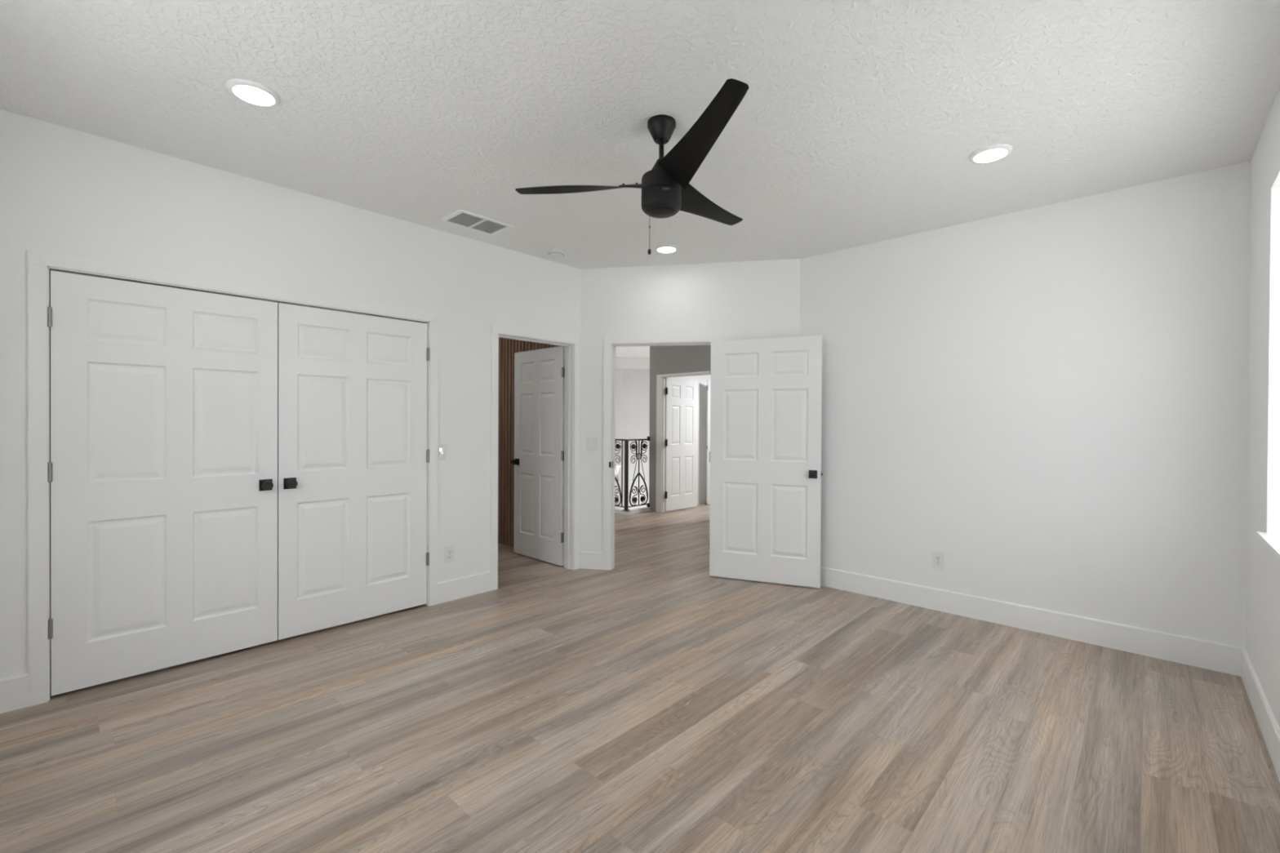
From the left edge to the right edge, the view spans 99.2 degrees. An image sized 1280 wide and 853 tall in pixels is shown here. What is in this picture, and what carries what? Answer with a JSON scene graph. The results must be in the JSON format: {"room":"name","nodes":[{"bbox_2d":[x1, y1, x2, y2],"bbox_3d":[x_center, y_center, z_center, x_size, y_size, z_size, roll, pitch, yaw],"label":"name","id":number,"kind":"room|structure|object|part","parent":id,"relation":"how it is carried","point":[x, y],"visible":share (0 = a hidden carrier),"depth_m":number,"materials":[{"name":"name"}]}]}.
{"room":"empty bedroom","nodes":[
{"label":"empty bedroom","id":0,"kind":"room"},
{"bbox_2d":[49,272,51,653],"bbox_3d":[-2.557,-0.072,3.555,0.730,2.740,2.500,1,0,43],"label":"door frame","id":1,"kind":"structure","parent":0,"point":[50,273],"depth_m":3.10,"materials":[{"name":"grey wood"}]},
{"bbox_2d":[0,109,580,679],"bbox_3d":[-1.792,-0.069,3.751,0.120,2.740,3.870,1,0,43],"label":"wall","id":2,"kind":"structure","parent":0,"point":[64,191],"depth_m":3.14,"materials":[{"name":"white paint"}]},
{"bbox_2d":[47,270,277,695],"bbox_3d":[-2.482,0.272,2.913,0.095,2.026,0.932,1,0,43],"label":"door","id":3,"kind":"structure","parent":2,"relation":"in","point":[162,467],"depth_m":2.87,"materials":[{"name":"white paint"}]},
{"bbox_3d":[-2.191,0.345,3.197,0.056,0.055,0.055,1,0,43],"label":"knob","id":4,"kind":"part","parent":3,"relation":"part of","materials":[{"name":"black metal"}]},
{"bbox_2d":[27,249,438,706],"bbox_3d":[-2.208,0.241,3.300,0.138,2.121,1.992,1,0,43],"label":"door frame","id":5,"kind":"structure","parent":2,"relation":"attached to","point":[38,262],"depth_m":2.58,"materials":[{"name":"white paint"}]},
{"bbox_2d":[0,571,491,713],"bbox_3d":[-2.129,1.226,3.309,0.014,0.153,2.762,1,0,43],"label":"baseboard","id":6,"kind":"structure","parent":2,"relation":"attached to","point":[14,691],"depth_m":4.00,"materials":[{"name":"white paint"}]},
{"bbox_2d":[277,302,429,639],"bbox_3d":[-1.842,0.271,3.598,0.095,2.026,0.930,1,0,43],"label":"door","id":7,"kind":"structure","parent":2,"relation":"in","point":[353,455],"depth_m":3.55,"materials":[{"name":"white paint"}]},
{"bbox_3d":[-2.106,0.345,3.287,0.056,0.055,0.055,1,0,43],"label":"knob","id":8,"kind":"part","parent":7,"relation":"part of","materials":[{"name":"black metal"}]},
{"bbox_2d":[437,443,445,459],"bbox_3d":[-1.464,0.183,4.008,0.014,0.120,0.074,1,0,43],"label":"wall switch","id":9,"kind":"object","parent":2,"relation":"attached to","point":[441,446],"visible":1,"depth_m":4.01,"materials":[{"name":"white plastic"}]},
{"bbox_2d":[444,546,453,562],"bbox_3d":[-1.422,0.954,4.065,0.009,0.116,0.072,1,0,43],"label":"wall outlet","id":10,"kind":"object","parent":2,"relation":"attached to","point":[449,551],"visible":1,"depth_m":4.06,"materials":[{"name":"white plastic"}]},
{"bbox_2d":[489,324,579,591],"bbox_3d":[-0.914,0.247,4.684,0.138,2.105,0.908,1,0,43],"label":"door frame","id":11,"kind":"structure","parent":2,"relation":"attached to","point":[495,330],"depth_m":4.93,"materials":[{"name":"white paint"}]},
{"bbox_2d":[511,346,564,565],"bbox_3d":[-0.984,0.270,5.282,0.779,2.028,0.155,1,0,43],"label":"door","id":12,"kind":"structure","parent":2,"relation":"in","point":[538,462],"depth_m":5.25,"materials":[{"name":"white paint"}]},
{"bbox_3d":[-1.257,0.356,5.470,0.055,0.055,0.056,1,0,43],"label":"knob","id":13,"kind":"part","parent":12,"relation":"part of","materials":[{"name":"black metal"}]},
{"bbox_2d":[497,337,559,546],"bbox_3d":[-1.417,-0.081,5.909,2.279,2.740,0.045,1,0,43],"label":"wall","id":14,"kind":"structure","parent":0,"point":[507,347],"depth_m":5.91,"materials":[{"name":"brown wood"}]},
{"bbox_2d":[614,368,622,509],"bbox_3d":[-1.430,1.285,11.307,0.109,5.540,3.240,1,0,43],"label":"wall","id":15,"kind":"structure","parent":0,"point":[618,371],"depth_m":12.23,"materials":[{"name":"white paint"}]},
{"bbox_2d":[614,465,621,475],"bbox_3d":[-0.531,0.977,12.137,0.065,0.195,0.240,1,0,43],"label":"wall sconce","id":16,"kind":"object","parent":15,"relation":"attached to","point":[619,466],"visible":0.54,"depth_m":12.14,"materials":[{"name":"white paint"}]},
{"bbox_2d":[615,357,649,368],"bbox_3d":[1.156,-1.354,11.711,4.300,0.239,0.100,0,0,0],"label":"trim","id":17,"kind":"structure","parent":15,"relation":"attached to","point":[620,362],"depth_m":11.66,"materials":[{"name":"white paint"}]},
{"bbox_2d":[622,368,649,509],"bbox_3d":[1.664,1.294,12.376,4.550,5.540,0.120,0,0,0],"label":"wall","id":18,"kind":"structure","parent":0,"point":[635,382],"depth_m":12.31,"materials":[{"name":"white paint"}]},
{"bbox_2d":[0,502,1279,852],"bbox_3d":[0.886,1.325,6.909,9.700,0.060,12.500,1,0,43],"label":"floor","id":19,"kind":"structure","parent":0,"point":[653,702],"depth_m":2.32,"materials":[{"name":"wood"}]},
{"bbox_2d":[614,506,649,515],"bbox_3d":[-0.564,1.249,8.594,1.480,0.055,0.520,1,0,43],"label":"curb","id":20,"kind":"object","parent":19,"relation":"on","point":[646,508],"visible":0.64,"depth_m":8.03,"materials":[{"name":"white paint"}]},
{"bbox_2d":[614,436,649,511],"bbox_3d":[-0.559,0.683,8.574,1.495,1.073,0.539,1,0,43],"label":"stair railing","id":21,"kind":"object","parent":20,"relation":"on","point":[644,446],"visible":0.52,"depth_m":8.03,"materials":[{"name":"black metal"}]},
{"bbox_3d":[-0.418,0.682,8.136,0.408,0.992,0.028,1,0,43],"label":"scroll panel","id":22,"kind":"part","parent":21,"relation":"part of","materials":[{"name":"black metal"}]},
{"bbox_3d":[-0.199,0.712,7.930,0.090,1.028,0.090,1,0,43],"label":"post","id":23,"kind":"part","parent":21,"relation":"part of","materials":[{"name":"black metal"}]},
{"bbox_3d":[-0.560,1.188,8.601,1.464,0.057,0.503,1,0,43],"label":"rail","id":24,"kind":"part","parent":21,"relation":"part of","materials":[{"name":"black metal"}]},
{"bbox_3d":[-0.556,0.179,8.593,1.466,0.065,0.506,1,0,43],"label":"rail","id":25,"kind":"part","parent":21,"relation":"part of","materials":[{"name":"black metal"}]},
{"bbox_3d":[-0.016,0.684,8.126,0.028,0.991,0.409,1,0,43],"label":"scroll panel","id":26,"kind":"part","parent":21,"relation":"part of","materials":[{"name":"black metal"}]},
{"bbox_2d":[0,0,1279,357],"bbox_3d":[0.862,-1.496,6.996,9.900,0.100,12.600,1,0,43],"label":"ceiling","id":27,"kind":"structure","parent":0,"point":[857,122],"depth_m":2.36,"materials":[{"name":"white paint"}]},
{"bbox_2d":[226,78,280,107],"bbox_3d":[-1.653,-1.423,2.332,0.191,0.014,0.191,1,0,43],"label":"recessed light","id":28,"kind":"object","parent":27,"relation":"in","point":[251,92],"visible":1,"depth_m":2.31,"materials":[{"name":"white paint"}]},
{"bbox_2d":[440,208,513,235],"bbox_3d":[-1.145,-1.431,3.834,0.270,0.010,0.410,1,0,43],"label":"ceiling vent","id":29,"kind":"object","parent":27,"relation":"in","point":[461,218],"visible":1,"depth_m":3.82,"materials":[{"name":"white metal"}]},
{"bbox_2d":[446,213,484,226],"bbox_3d":[-1.208,-1.431,3.767,0.224,0.006,0.166,1,0,43],"label":"grille","id":30,"kind":"object","parent":29,"relation":"attached to","point":[462,220],"depth_m":3.77,"materials":[{"name":"white metal"}]},
{"bbox_2d":[471,220,506,233],"bbox_3d":[-1.082,-1.431,3.902,0.224,0.006,0.166,1,0,43],"label":"grille","id":31,"kind":"object","parent":29,"relation":"attached to","point":[482,226],"depth_m":3.90,"materials":[{"name":"white metal"}]},
{"bbox_2d":[547,248,564,258],"bbox_3d":[-0.692,-1.417,4.479,0.136,0.043,0.136,1,0,43],"label":"smoke detector","id":32,"kind":"object","parent":27,"relation":"attached to","point":[553,253],"visible":1,"depth_m":4.44,"materials":[{"name":"white plastic"}]},
{"bbox_2d":[515,78,749,254],"bbox_3d":[0.213,-1.113,2.640,1.254,0.617,1.129,1,0,43],"label":"ceiling fan","id":33,"kind":"object","parent":27,"relation":"hanging from","point":[666,188],"visible":1,"depth_m":2.46,"materials":[{"name":"black metal"}]},
{"bbox_3d":[-0.289,-1.127,2.610,0.633,0.082,0.145,0,0,11],"label":"blade","id":34,"kind":"part","parent":33,"relation":"part of","materials":[{"name":"black"}]},
{"bbox_3d":[-0.037,-1.129,2.553,0.135,0.042,0.061,0,0,7],"label":"blade arm","id":35,"kind":"part","parent":33,"relation":"part of","materials":[{"name":"black metal"}]},
{"bbox_3d":[0.045,-0.919,2.550,0.007,0.175,0.007,1,0,43],"label":"pull chain","id":36,"kind":"part","parent":33,"relation":"part of","materials":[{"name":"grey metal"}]},
{"bbox_3d":[0.241,-1.143,2.178,0.143,0.116,0.626,0,0,-19],"label":"blade","id":37,"kind":"part","parent":33,"relation":"part of","materials":[{"name":"black"}]},
{"bbox_3d":[0.348,-1.126,2.854,0.139,0.093,0.631,1,0,41],"label":"blade","id":38,"kind":"part","parent":33,"relation":"part of","materials":[{"name":"black"}]},
{"bbox_2d":[654,244,678,253],"bbox_3d":[0.214,-1.426,4.378,0.191,0.014,0.191,1,0,43],"label":"recessed light","id":39,"kind":"object","parent":27,"relation":"in","point":[661,248],"visible":1,"depth_m":4.35,"materials":[{"name":"white paint"}]},
{"bbox_2d":[968,143,1013,163],"bbox_3d":[1.815,-1.408,2.819,0.191,0.014,0.191,1,0,43],"label":"recessed light","id":40,"kind":"object","parent":27,"relation":"in","point":[990,153],"visible":1,"depth_m":2.80,"materials":[{"name":"white paint"}]},
{"bbox_2d":[648,345,711,511],"bbox_3d":[2.016,1.333,6.613,5.045,5.540,0.110,1,0,43],"label":"wall","id":41,"kind":"structure","parent":0,"point":[674,359],"depth_m":8.11,"materials":[{"name":"grey paint"}]},
{"bbox_2d":[664,377,697,511],"bbox_3d":[0.636,0.268,8.381,0.063,2.008,0.769,1,1,45],"label":"door","id":42,"kind":"structure","parent":41,"relation":"in","point":[681,394],"depth_m":8.36,"materials":[{"name":"white paint"}]},
{"bbox_2d":[655,370,711,512],"bbox_3d":[0.705,0.259,7.827,1.145,2.058,0.128,1,0,43],"label":"door frame","id":43,"kind":"structure","parent":41,"relation":"attached to","point":[659,377],"depth_m":8.12,"materials":[{"name":"white paint"}]},
{"bbox_2d":[579,258,799,552],"bbox_3d":[0.414,-0.065,4.875,1.938,2.740,0.120,0,0,10],"label":"wall","id":44,"kind":"structure","parent":0,"point":[757,299],"depth_m":4.85,"materials":[{"name":"white paint"}]},
{"bbox_2d":[578,551,602,569],"bbox_3d":[0.395,1.229,4.817,1.938,0.153,0.014,0,0,10],"label":"baseboard","id":45,"kind":"structure","parent":44,"relation":"attached to","point":[587,560],"depth_m":4.97,"materials":[{"name":"white paint"}]},
{"bbox_2d":[602,333,722,569],"bbox_3d":[0.200,0.243,4.908,1.059,2.122,0.141,0,0,10],"label":"door frame","id":46,"kind":"structure","parent":44,"relation":"attached to","point":[609,340],"depth_m":4.93,"materials":[{"name":"white paint"}]},
{"bbox_2d":[708,335,822,588],"bbox_3d":[1.038,0.282,4.572,0.942,2.036,0.155,0,0,22],"label":"door","id":47,"kind":"structure","parent":44,"relation":"in","point":[765,453],"depth_m":4.54,"materials":[{"name":"white paint"}]},
{"bbox_3d":[1.389,0.387,4.377,0.055,0.055,0.056,0,0,22],"label":"knob","id":48,"kind":"part","parent":47,"relation":"part of","materials":[{"name":"black metal"}]},
{"bbox_2d":[669,374,711,504],"bbox_3d":[2.115,1.310,10.320,0.125,5.540,5.440,1,0,43],"label":"wall","id":49,"kind":"structure","parent":0,"point":[701,380],"depth_m":9.05,"materials":[{"name":"white paint"}]},
{"bbox_2d":[800,160,1250,647],"bbox_3d":[2.379,-0.048,3.772,2.744,2.740,0.120,1,0,43],"label":"wall","id":50,"kind":"structure","parent":0,"point":[1051,402],"depth_m":3.44,"materials":[{"name":"white paint"}]},
{"bbox_2d":[933,551,943,568],"bbox_3d":[2.141,0.960,3.908,0.072,0.116,0.009,1,0,43],"label":"wall outlet","id":51,"kind":"object","parent":50,"relation":"attached to","point":[938,557],"visible":1,"depth_m":3.90,"materials":[{"name":"white plastic"}]},
{"bbox_2d":[935,560,940,565],"bbox_3d":[2.139,0.980,3.906,0.034,0.029,0.004,1,0,43],"label":"receptacle","id":52,"kind":"object","parent":51,"relation":"attached to","point":[937,562],"depth_m":3.91,"materials":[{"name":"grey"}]},
{"bbox_2d":[935,555,941,559],"bbox_3d":[2.140,0.941,3.906,0.034,0.029,0.004,1,0,43],"label":"receptacle","id":53,"kind":"object","parent":51,"relation":"attached to","point":[937,557],"depth_m":3.90,"materials":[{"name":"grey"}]},
{"bbox_2d":[820,566,1244,676],"bbox_3d":[2.279,1.246,3.776,2.574,0.153,0.014,1,0,43],"label":"baseboard","id":54,"kind":"structure","parent":50,"relation":"attached to","point":[1204,654],"depth_m":3.45,"materials":[{"name":"white paint"}]},
{"bbox_2d":[1244,85,1279,728],"bbox_3d":[1.657,-0.034,1.065,0.200,2.740,5.060,1,0,43],"label":"wall","id":55,"kind":"structure","parent":0,"point":[1262,609],"depth_m":2.46,"materials":[{"name":"white paint"}]},
{"bbox_2d":[1240,648,1279,782],"bbox_3d":[1.595,1.258,1.171,0.014,0.153,4.726,1,0,43],"label":"baseboard","id":56,"kind":"structure","parent":55,"relation":"attached to","point":[1269,728],"depth_m":2.37,"materials":[{"name":"white paint"}]},
{"bbox_2d":[1256,531,1279,559],"bbox_3d":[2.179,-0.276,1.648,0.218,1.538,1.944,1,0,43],"label":"window sill","id":57,"kind":"structure","parent":55,"relation":"in","point":[1272,541],"depth_m":2.24,"materials":[{"name":"white paint"}]},
{"bbox_3d":[3.162,-0.072,8.243,4.220,2.740,3.840,1,0,43],"label":"wall","id":58,"kind":"structure","parent":0,"visible":0},
{"bbox_2d":[706,380,710,504],"bbox_3d":[1.470,0.258,8.996,0.763,2.030,0.035,0,0,-13],"label":"door","id":59,"kind":"structure","parent":58,"relation":"in","point":[708,496],"depth_m":8.90,"materials":[{"name":"white paint"}]}
]}

